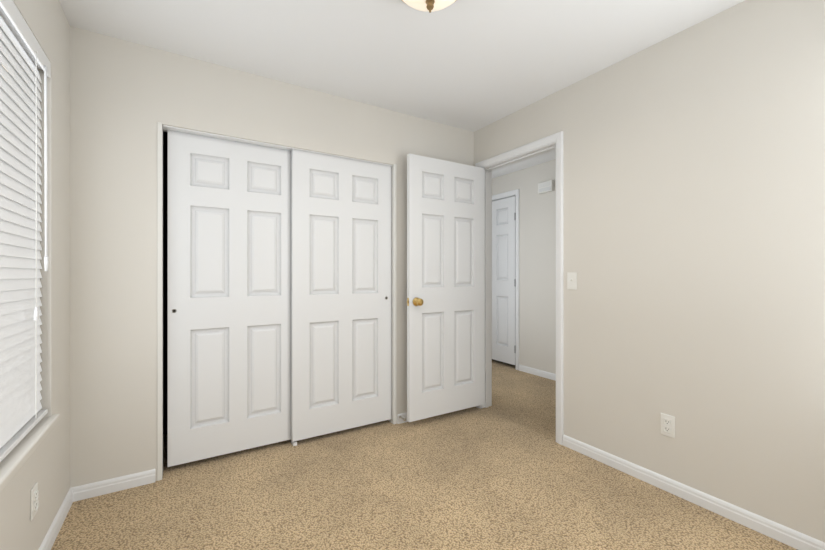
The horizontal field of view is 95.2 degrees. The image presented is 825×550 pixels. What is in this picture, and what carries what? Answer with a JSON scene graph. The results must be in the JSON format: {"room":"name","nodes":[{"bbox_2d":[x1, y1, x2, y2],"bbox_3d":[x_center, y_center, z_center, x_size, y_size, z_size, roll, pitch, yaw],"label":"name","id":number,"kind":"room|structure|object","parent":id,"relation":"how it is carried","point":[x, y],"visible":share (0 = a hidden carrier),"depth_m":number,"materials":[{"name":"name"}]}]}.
{"room":"empty bedroom","nodes":[
{"label":"empty bedroom","id":0,"kind":"room"},
{"bbox_2d":[0,0,69,549],"bbox_3d":[-0.990,-0.058,0.553,0.150,2.440,3.390,0,0,-32],"label":"wall","id":1,"kind":"structure","parent":0,"point":[46,466],"depth_m":1.66,"materials":[{"name":"paint"}]},
{"bbox_2d":[0,27,22,98],"bbox_3d":[-1.268,-0.155,0.919,0.055,1.546,1.565,0,0,-32],"label":"window","id":2,"kind":"structure","parent":1,"relation":"in","point":[11,53],"depth_m":1.52,"materials":[{"name":"white glass"}]},
{"bbox_2d":[0,0,50,461],"bbox_3d":[-1.188,-0.164,0.969,0.077,1.525,1.557,0,0,-32],"label":"window blinds","id":3,"kind":"object","parent":1,"relation":"attached to","point":[22,414],"visible":1,"depth_m":1.41,"materials":[{"name":"white plastic"}]},
{"bbox_2d":[0,414,59,492],"bbox_3d":[-1.202,0.636,0.960,0.129,0.037,1.625,0,0,-32],"label":"window sill","id":4,"kind":"structure","parent":1,"relation":"attached to","point":[15,459],"depth_m":1.34,"materials":[{"name":"paint"}]},
{"bbox_2d":[30,482,37,520],"bbox_3d":[-1.449,0.867,1.445,0.011,0.115,0.070,0,0,-32],"label":"electrical outlet","id":5,"kind":"object","parent":1,"relation":"attached to","point":[33,500],"visible":1,"depth_m":1.43,"materials":[{"name":"white plastic"}]},
{"bbox_2d":[39,486,78,549],"bbox_3d":[-0.921,1.127,0.596,0.014,0.070,3.150,0,0,-32],"label":"baseboard","id":6,"kind":"structure","parent":1,"relation":"attached to","point":[72,495],"depth_m":1.72,"materials":[{"name":"white"}]},
{"bbox_2d":[163,131,167,433],"bbox_3d":[-1.190,-0.058,3.188,2.004,2.440,0.100,0,0,-32],"label":"closet","id":7,"kind":"structure","parent":0,"point":[165,282],"depth_m":2.75,"materials":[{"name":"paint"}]},
{"bbox_2d":[70,26,473,487],"bbox_3d":[-0.699,-0.058,2.658,2.864,2.440,0.120,0,0,-32],"label":"wall","id":8,"kind":"structure","parent":0,"point":[126,96],"depth_m":2.08,"materials":[{"name":"paint"}]},
{"bbox_2d":[72,469,154,499],"bbox_3d":[-1.587,1.127,2.028,0.332,0.070,0.014,0,0,-32],"label":"baseboard","id":9,"kind":"structure","parent":8,"relation":"attached to","point":[90,490],"depth_m":2.02,"materials":[{"name":"white wood"}]},
{"bbox_2d":[168,130,290,466],"bbox_3d":[-1.123,0.138,2.424,0.760,1.980,0.036,0,0,-32],"label":"closet door","id":10,"kind":"structure","parent":8,"relation":"in","point":[229,296],"depth_m":2.38,"materials":[{"name":"white wood"}]},
{"bbox_2d":[157,122,395,480],"bbox_3d":[-0.815,0.149,2.583,1.548,2.025,0.125,0,0,-32],"label":"trim","id":11,"kind":"structure","parent":8,"relation":"attached to","point":[165,128],"depth_m":2.17,"materials":[{"name":"white paint"}]},
{"bbox_2d":[291,149,390,441],"bbox_3d":[-0.497,0.138,2.761,0.760,1.980,0.036,0,0,-32],"label":"closet door","id":12,"kind":"structure","parent":8,"relation":"in","point":[340,294],"depth_m":2.72,"materials":[{"name":"white wood"}]},
{"bbox_2d":[397,412,407,423],"bbox_3d":[0.218,1.127,3.148,0.788,0.070,0.014,0,0,-32],"label":"baseboard","id":13,"kind":"structure","parent":8,"relation":"attached to","point":[404,415],"depth_m":2.96,"materials":[{"name":"white wood"}]},
{"bbox_2d":[59,0,744,178],"bbox_3d":[0.235,-1.328,2.490,4.275,0.100,5.390,0,0,-32],"label":"ceiling","id":14,"kind":"structure","parent":0,"point":[473,65],"depth_m":2.05,"materials":[{"name":"paint"}]},
{"bbox_2d":[402,0,455,12],"bbox_3d":[0.075,-1.201,1.614,0.328,0.154,0.328,0,0,-32],"label":"ceiling light fixture","id":15,"kind":"object","parent":14,"relation":"attached to","point":[429,5],"visible":1,"depth_m":1.65,"materials":[{"name":"white glass"}]},
{"bbox_2d":[51,360,797,549],"bbox_3d":[0.235,1.212,2.490,4.275,0.100,5.390,0,0,-32],"label":"floor","id":16,"kind":"structure","parent":0,"point":[505,471],"depth_m":1.95,"materials":[{"name":"beige carpet"}]},
{"bbox_2d":[492,159,555,373],"bbox_3d":[1.619,-0.058,4.201,0.120,2.440,3.940,0,0,-32],"label":"wall","id":17,"kind":"structure","parent":0,"point":[537,280],"depth_m":4.37,"materials":[{"name":"paint"}]},
{"bbox_2d":[492,196,515,364],"bbox_3d":[1.088,0.070,4.981,0.170,2.095,0.765,0,0,-32],"label":"hall door","id":18,"kind":"structure","parent":17,"relation":"in","point":[504,280],"depth_m":4.81,"materials":[{"name":"white wood"}]},
{"bbox_2d":[492,189,518,369],"bbox_3d":[1.065,0.056,4.964,0.018,2.212,0.884,0,0,-32],"label":"trim","id":19,"kind":"structure","parent":17,"relation":"attached to","point":[506,194],"depth_m":4.60,"materials":[{"name":"white wood"}]},
{"bbox_2d":[519,365,555,380],"bbox_3d":[1.919,1.127,3.590,0.014,0.070,2.345,0,0,-32],"label":"baseboard","id":20,"kind":"structure","parent":17,"relation":"attached to","point":[541,373],"depth_m":4.33,"materials":[{"name":"white wood"}]},
{"bbox_2d":[538,180,553,193],"bbox_3d":[1.499,-0.988,4.233,0.050,0.120,0.190,0,0,-32],"label":"door chime","id":21,"kind":"object","parent":17,"relation":"attached to","point":[546,187],"visible":1,"depth_m":4.20,"materials":[{"name":"white plastic"}]},
{"bbox_2d":[474,0,824,542],"bbox_3d":[0.904,-0.058,2.905,0.120,2.440,5.390,0,0,-32],"label":"wall","id":22,"kind":"structure","parent":0,"point":[694,211],"depth_m":1.88,"materials":[{"name":"paint"}]},
{"bbox_2d":[407,153,483,421],"bbox_3d":[0.287,0.097,3.055,0.771,2.030,0.170,0,0,-32],"label":"bedroom door","id":23,"kind":"structure","parent":22,"relation":"in","point":[445,287],"depth_m":3.02,"materials":[{"name":"white wood"}]},
{"bbox_2d":[481,142,555,407],"bbox_3d":[0.852,0.110,2.988,0.120,2.105,0.802,0,0,-32],"label":"door frame","id":24,"kind":"structure","parent":22,"relation":"attached to","point":[488,170],"depth_m":3.30,"materials":[{"name":"white wood"}]},
{"bbox_2d":[475,131,562,444],"bbox_3d":[0.852,0.088,2.988,0.155,2.147,0.886,0,0,-32],"label":"trim","id":25,"kind":"structure","parent":22,"relation":"attached to","point":[557,138],"depth_m":2.60,"materials":[{"name":"white wood"}]},
{"bbox_2d":[567,272,576,289],"bbox_3d":[1.063,0.040,2.519,0.016,0.115,0.070,0,0,-32],"label":"switch plate","id":26,"kind":"object","parent":22,"relation":"attached to","point":[571,280],"visible":1,"depth_m":2.51,"materials":[{"name":"white plastic"}]},
{"bbox_2d":[661,413,674,437],"bbox_3d":[1.372,0.810,2.025,0.011,0.115,0.070,0,0,-32],"label":"electrical outlet","id":27,"kind":"object","parent":22,"relation":"attached to","point":[667,425],"visible":1,"depth_m":2.02,"materials":[{"name":"white plastic"}]},
{"bbox_2d":[563,435,824,549],"bbox_3d":[1.609,1.127,1.640,0.014,0.070,2.197,0,0,-32],"label":"baseboard","id":28,"kind":"structure","parent":22,"relation":"attached to","point":[774,530],"depth_m":1.87,"materials":[{"name":"white wood"}]}
]}

